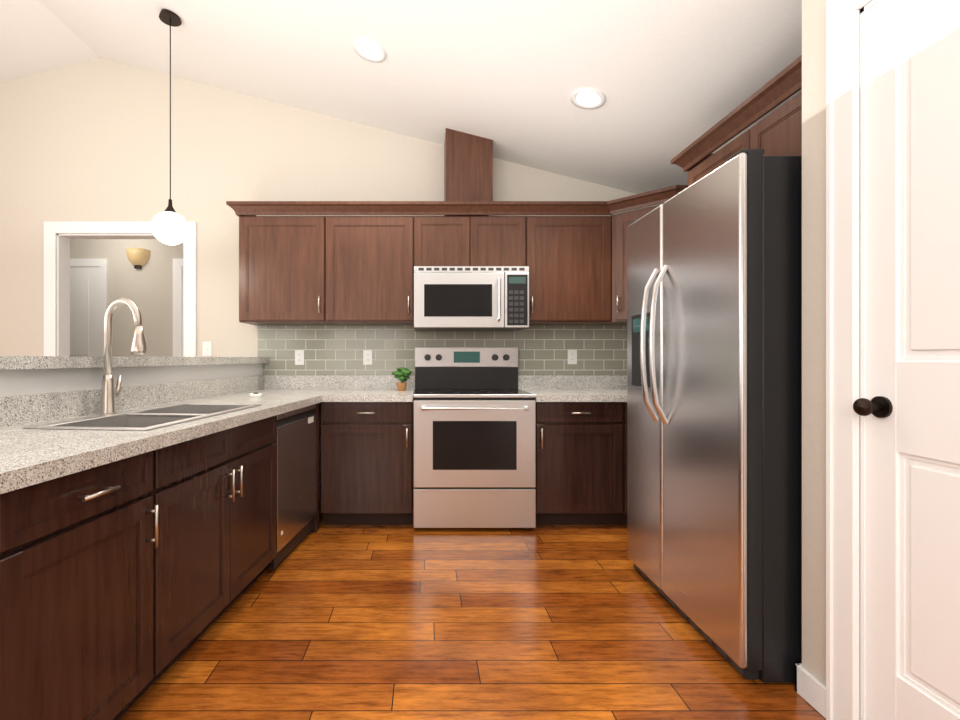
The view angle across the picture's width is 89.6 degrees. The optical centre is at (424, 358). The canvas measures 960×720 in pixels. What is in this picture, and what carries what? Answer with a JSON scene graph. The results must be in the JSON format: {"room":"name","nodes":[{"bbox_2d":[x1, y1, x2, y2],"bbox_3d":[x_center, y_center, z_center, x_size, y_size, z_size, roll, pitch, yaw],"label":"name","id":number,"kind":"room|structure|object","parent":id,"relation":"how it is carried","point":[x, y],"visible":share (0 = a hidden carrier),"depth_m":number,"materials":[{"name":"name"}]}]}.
{"room":"kitchen","nodes":[
{"label":"kitchen","id":0,"kind":"room"},
{"bbox_2d":[70,239,182,356],"bbox_3d":[-3.110,-0.230,4.445,3.220,2.700,1.150,0,0,0],"label":"wall","id":1,"kind":"structure","parent":0,"point":[147,289],"depth_m":4.90,"materials":[{"name":"beige paint"}]},
{"bbox_2d":[70,259,182,356],"bbox_3d":[-2.990,0.055,4.884,2.580,2.130,0.028,0,0,0],"label":"door","id":2,"kind":"structure","parent":1,"relation":"attached to","point":[88,292],"depth_m":4.87,"materials":[{"name":"white paint"}]},
{"bbox_2d":[126,248,148,268],"bbox_3d":[-2.920,-1.005,4.841,0.220,0.190,0.110,0,0,0],"label":"sconce","id":3,"kind":"object","parent":1,"relation":"attached to","point":[137,258],"visible":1,"depth_m":4.82,"materials":[{"name":"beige glass"}]},
{"bbox_2d":[0,363,262,396],"bbox_3d":[-1.499,0.581,2.115,0.122,1.078,3.401,0,0,6],"label":"wall","id":4,"kind":"structure","parent":0,"point":[24,382],"depth_m":2.13,"materials":[{"name":"beige paint"}]},
{"bbox_2d":[0,356,268,369],"bbox_3d":[-1.588,0.017,2.070,0.395,0.047,3.414,0,0,6],"label":"bar","id":5,"kind":"object","parent":4,"relation":"on","point":[27,362],"visible":1,"depth_m":2.07,"materials":[{"name":"grey stone"}]},
{"bbox_2d":[0,375,327,493],"bbox_3d":[-1.136,0.209,2.048,0.960,0.149,3.401,0,0,0],"label":"countertop","id":6,"kind":"structure","parent":4,"relation":"attached to","point":[29,457],"depth_m":1.77,"materials":[{"name":"grey stone"}]},
{"bbox_2d":[100,298,146,414],"bbox_3d":[-1.283,-0.008,2.068,0.202,0.495,0.108,0,0,6],"label":"pull-down faucet","id":7,"kind":"object","parent":6,"relation":"on","point":[110,393],"visible":0.98,"depth_m":2.04,"materials":[{"name":"silver metal"}]},
{"bbox_2d":[23,403,260,430],"bbox_3d":[-1.095,0.334,2.026,0.449,0.201,0.854,0,0,6],"label":"double-bowl sink","id":8,"kind":"object","parent":6,"relation":"in","point":[146,419],"visible":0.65,"depth_m":2.01,"materials":[{"name":"silver metal"}]},
{"bbox_2d":[249,392,262,396],"bbox_3d":[-1.040,0.225,2.951,0.080,0.029,0.080,0,0,0],"label":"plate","id":9,"kind":"object","parent":6,"relation":"on","point":[255,394],"visible":1,"depth_m":2.93,"materials":[{"name":"white ceramic"}]},
{"bbox_2d":[0,57,663,500],"bbox_3d":[-2.025,-0.730,3.810,8.190,3.700,0.120,0,0,0],"label":"wall","id":10,"kind":"structure","parent":0,"point":[86,141],"depth_m":3.75,"materials":[{"name":"beige paint"}]},
{"bbox_2d":[44,222,196,356],"bbox_3d":[-2.375,0.029,3.801,1.184,2.182,0.138,0,0,0],"label":"door frame","id":11,"kind":"structure","parent":10,"relation":"attached to","point":[58,236],"depth_m":3.73,"materials":[{"name":"white wood"}]},
{"bbox_2d":[203,342,211,356],"bbox_3d":[-1.700,-0.071,3.743,0.072,0.116,0.012,0,0,0],"label":"outlet","id":12,"kind":"object","parent":10,"relation":"attached to","point":[207,346],"depth_m":3.74,"materials":[{"name":"white plastic"}]},
{"bbox_2d":[226,201,331,324],"bbox_3d":[-1.050,-0.675,3.549,0.676,0.839,0.398,0,0,0],"label":"upper cabinet","id":13,"kind":"object","parent":10,"relation":"attached to","point":[282,270],"visible":0.98,"depth_m":3.42,"materials":[{"name":"brown wood"}]},
{"bbox_2d":[323,201,413,324],"bbox_3d":[-0.396,-0.675,3.549,0.632,0.839,0.398,0,0,0],"label":"upper cabinet","id":14,"kind":"object","parent":10,"relation":"attached to","point":[369,270],"visible":0.96,"depth_m":3.42,"materials":[{"name":"brown wood"}]},
{"bbox_2d":[328,375,414,401],"bbox_3d":[-0.398,0.209,3.429,0.636,0.149,0.638,0,0,0],"label":"countertop","id":15,"kind":"structure","parent":10,"relation":"attached to","point":[341,388],"depth_m":3.67,"materials":[{"name":"grey stone"}]},
{"bbox_2d":[392,367,411,390],"bbox_3d":[-0.170,0.154,3.499,0.150,0.172,0.129,0,0,0],"label":"potted plant","id":16,"kind":"object","parent":15,"relation":"on","point":[399,373],"visible":1,"depth_m":3.48,"materials":[{"name":"green plant"}]},
{"bbox_2d":[258,325,626,374],"bbox_3d":[0.322,-0.068,3.746,3.253,0.425,0.006,0,0,0],"label":"tile backsplash","id":17,"kind":"structure","parent":10,"relation":"attached to","point":[339,349],"depth_m":3.74,"materials":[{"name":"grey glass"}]},
{"bbox_2d":[295,350,303,364],"bbox_3d":[-0.977,-0.004,3.739,0.072,0.116,0.008,0,0,0],"label":"outlet","id":18,"kind":"object","parent":17,"relation":"attached to","point":[299,354],"depth_m":3.74,"materials":[{"name":"white plastic"}]},
{"bbox_2d":[363,350,372,364],"bbox_3d":[-0.445,-0.004,3.739,0.072,0.116,0.008,0,0,0],"label":"outlet","id":19,"kind":"object","parent":17,"relation":"attached to","point":[367,355],"depth_m":3.74,"materials":[{"name":"white plastic"}]},
{"bbox_2d":[568,349,576,363],"bbox_3d":[1.148,-0.009,3.739,0.072,0.116,0.008,0,0,0],"label":"outlet","id":20,"kind":"object","parent":17,"relation":"attached to","point":[572,353],"depth_m":3.74,"materials":[{"name":"white plastic"}]},
{"bbox_2d":[414,201,527,265],"bbox_3d":[0.320,-0.866,3.549,0.800,0.459,0.398,0,0,0],"label":"upper cabinet","id":21,"kind":"object","parent":10,"relation":"attached to","point":[469,240],"visible":0.81,"depth_m":3.41,"materials":[{"name":"brown wood"}]},
{"bbox_2d":[444,128,492,215],"bbox_3d":[0.320,-1.400,3.609,0.340,0.608,0.278,0,0,0],"label":"chase","id":22,"kind":"object","parent":21,"relation":"on","point":[468,167],"visible":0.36,"depth_m":3.47,"materials":[{"name":"brown wood"}]},
{"bbox_2d":[414,266,528,330],"bbox_3d":[0.320,-0.421,3.494,0.792,0.422,0.492,0,0,0],"label":"over-the-range microwave","id":23,"kind":"object","parent":21,"relation":"attached to","point":[471,298],"visible":1,"depth_m":3.29,"materials":[{"name":"grey metal"}]},
{"bbox_2d":[526,201,612,324],"bbox_3d":[1.024,-0.675,3.549,0.608,0.839,0.398,0,0,0],"label":"upper cabinet","id":24,"kind":"object","parent":10,"relation":"attached to","point":[568,260],"visible":0.94,"depth_m":3.42,"materials":[{"name":"brown wood"}]},
{"bbox_2d":[518,375,626,401],"bbox_3d":[1.334,0.209,3.429,1.228,0.149,0.638,0,0,0],"label":"countertop","id":25,"kind":"structure","parent":10,"relation":"attached to","point":[547,388],"depth_m":3.73,"materials":[{"name":"grey stone"}]},
{"bbox_2d":[599,185,687,324],"bbox_3d":[1.610,-0.675,3.392,0.676,0.839,0.713,0,0,0],"label":"upper cabinet","id":26,"kind":"object","parent":10,"relation":"attached to","point":[620,222],"visible":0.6,"depth_m":3.33,"materials":[{"name":"brown wood"}]},
{"bbox_2d":[0,0,801,193],"bbox_3d":[-2.025,-1.812,0.790,8.190,1.276,8.820,0,0,0],"label":"ceiling","id":27,"kind":"structure","parent":0,"point":[670,79],"depth_m":2.82,"materials":[{"name":"white paint"}]},
{"bbox_2d":[151,9,188,244],"bbox_3d":[-1.560,-1.403,2.940,0.210,1.415,0.210,0,0,0],"label":"globe pendant light","id":28,"kind":"object","parent":27,"relation":"hanging from","point":[169,225],"visible":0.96,"depth_m":2.89,"materials":[{"name":"white glass"}]},
{"bbox_2d":[353,39,385,62],"bbox_3d":[-0.321,-1.780,2.780,0.190,0.055,0.196,0,0,0],"label":"recessed light","id":29,"kind":"object","parent":27,"relation":"in","point":[369,50],"visible":1,"depth_m":2.77,"materials":[{"name":"white"}]},
{"bbox_2d":[570,88,605,108],"bbox_3d":[0.919,-1.463,2.710,0.190,0.055,0.196,0,0,0],"label":"recessed light","id":30,"kind":"object","parent":27,"relation":"in","point":[587,98],"visible":1,"depth_m":2.70,"materials":[{"name":"white"}]},
{"bbox_2d":[118,501,825,719],"bbox_3d":[-2.025,1.150,0.750,8.190,0.060,8.740,0,0,0],"label":"floor","id":31,"kind":"structure","parent":0,"point":[411,622],"depth_m":1.88,"materials":[{"name":"brown wood"}]},
{"bbox_2d":[0,451,157,719],"bbox_3d":[-1.168,0.703,1.304,0.642,0.835,0.507,0,0,6],"label":"base cabinet","id":32,"kind":"object","parent":31,"relation":"on","point":[76,595],"visible":0.94,"depth_m":1.24,"materials":[{"name":"brown wood"}]},
{"bbox_2d":[129,416,275,706],"bbox_3d":[-1.092,0.703,2.026,0.642,0.835,0.940,0,0,6],"label":"base cabinet","id":33,"kind":"object","parent":31,"relation":"on","point":[214,499],"visible":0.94,"depth_m":1.84,"materials":[{"name":"brown wood"}]},
{"bbox_2d":[260,404,315,574],"bbox_3d":[-1.025,0.703,2.801,0.602,0.834,0.610,0,0,6],"label":"dishwasher","id":34,"kind":"object","parent":31,"relation":"on","point":[295,441],"visible":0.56,"depth_m":2.70,"materials":[{"name":"grey metal"}]},
{"bbox_2d":[309,403,318,532],"bbox_3d":[-0.842,0.703,3.119,0.300,0.835,0.056,0,0,6],"label":"cabinet filler","id":35,"kind":"object","parent":31,"relation":"on","point":[315,529],"visible":0.21,"depth_m":3.10,"materials":[{"name":"brown wood"}]},
{"bbox_2d":[321,402,412,524],"bbox_3d":[-0.384,0.703,3.423,0.603,0.835,0.646,0,0,0],"label":"base cabinet","id":36,"kind":"object","parent":31,"relation":"on","point":[366,463],"visible":0.98,"depth_m":3.14,"materials":[{"name":"brown wood"}]},
{"bbox_2d":[413,347,535,527],"bbox_3d":[0.320,0.517,3.391,0.792,1.205,0.713,0,0,0],"label":"steel electric range","id":37,"kind":"object","parent":31,"relation":"on","point":[474,437],"visible":1,"depth_m":3.09,"materials":[{"name":"stainless steel"},{"name":"black glass"},{"name":"dark enamel"}]},
{"bbox_2d":[535,402,622,524],"bbox_3d":[1.011,0.703,3.423,0.578,0.835,0.646,0,0,0],"label":"base cabinet","id":38,"kind":"object","parent":31,"relation":"on","point":[579,463],"visible":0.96,"depth_m":3.14,"materials":[{"name":"brown wood"}]},
{"bbox_2d":[618,402,626,524],"bbox_3d":[1.623,0.703,3.423,0.643,0.835,0.646,0,0,0],"label":"base cabinet","id":39,"kind":"object","parent":31,"relation":"on","point":[622,518],"visible":0.15,"depth_m":3.15,"materials":[{"name":"brown wood"}]},
{"bbox_2d":[627,149,801,682],"bbox_3d":[1.438,0.201,2.100,0.877,1.838,0.930,0,0,0],"label":"refrigerator","id":40,"kind":"object","parent":31,"relation":"on","point":[714,406],"visible":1,"depth_m":1.72,"materials":[{"name":"silver metal"}]},
{"bbox_2d":[802,0,871,685],"bbox_3d":[1.603,-0.730,-0.950,0.694,3.700,5.100,0,0,0],"label":"wall","id":41,"kind":"structure","parent":0,"point":[814,338],"depth_m":1.55,"materials":[{"name":"beige paint"}]},
{"bbox_2d":[670,55,801,186],"bbox_3d":[1.654,0.013,2.132,0.588,2.215,1.056,0,0,0],"label":"upper cabinet","id":42,"kind":"object","parent":41,"relation":"attached to","point":[778,132],"visible":0.17,"depth_m":2.02,"materials":[{"name":"brown wood"}]},
{"bbox_2d":[795,663,825,717],"bbox_3d":[-2.312,1.073,0.700,7.376,0.095,8.400,0,0,0],"label":"baseboard","id":43,"kind":"structure","parent":41,"relation":"attached to","point":[810,688],"depth_m":1.55,"materials":[{"name":"white wood"}]},
{"bbox_2d":[826,0,879,719],"bbox_3d":[1.303,0.013,0.970,0.146,2.215,1.010,0,0,0],"label":"door frame","id":44,"kind":"structure","parent":41,"relation":"attached to","point":[845,357],"depth_m":1.41,"materials":[{"name":"white wood"}]},
{"bbox_2d":[853,0,959,719],"bbox_3d":[1.242,0.059,0.977,0.106,2.105,0.800,0,0,0],"label":"pantry door","id":45,"kind":"structure","parent":41,"relation":"in","point":[908,406],"depth_m":1.25,"materials":[{"name":"white paint"}]}
]}

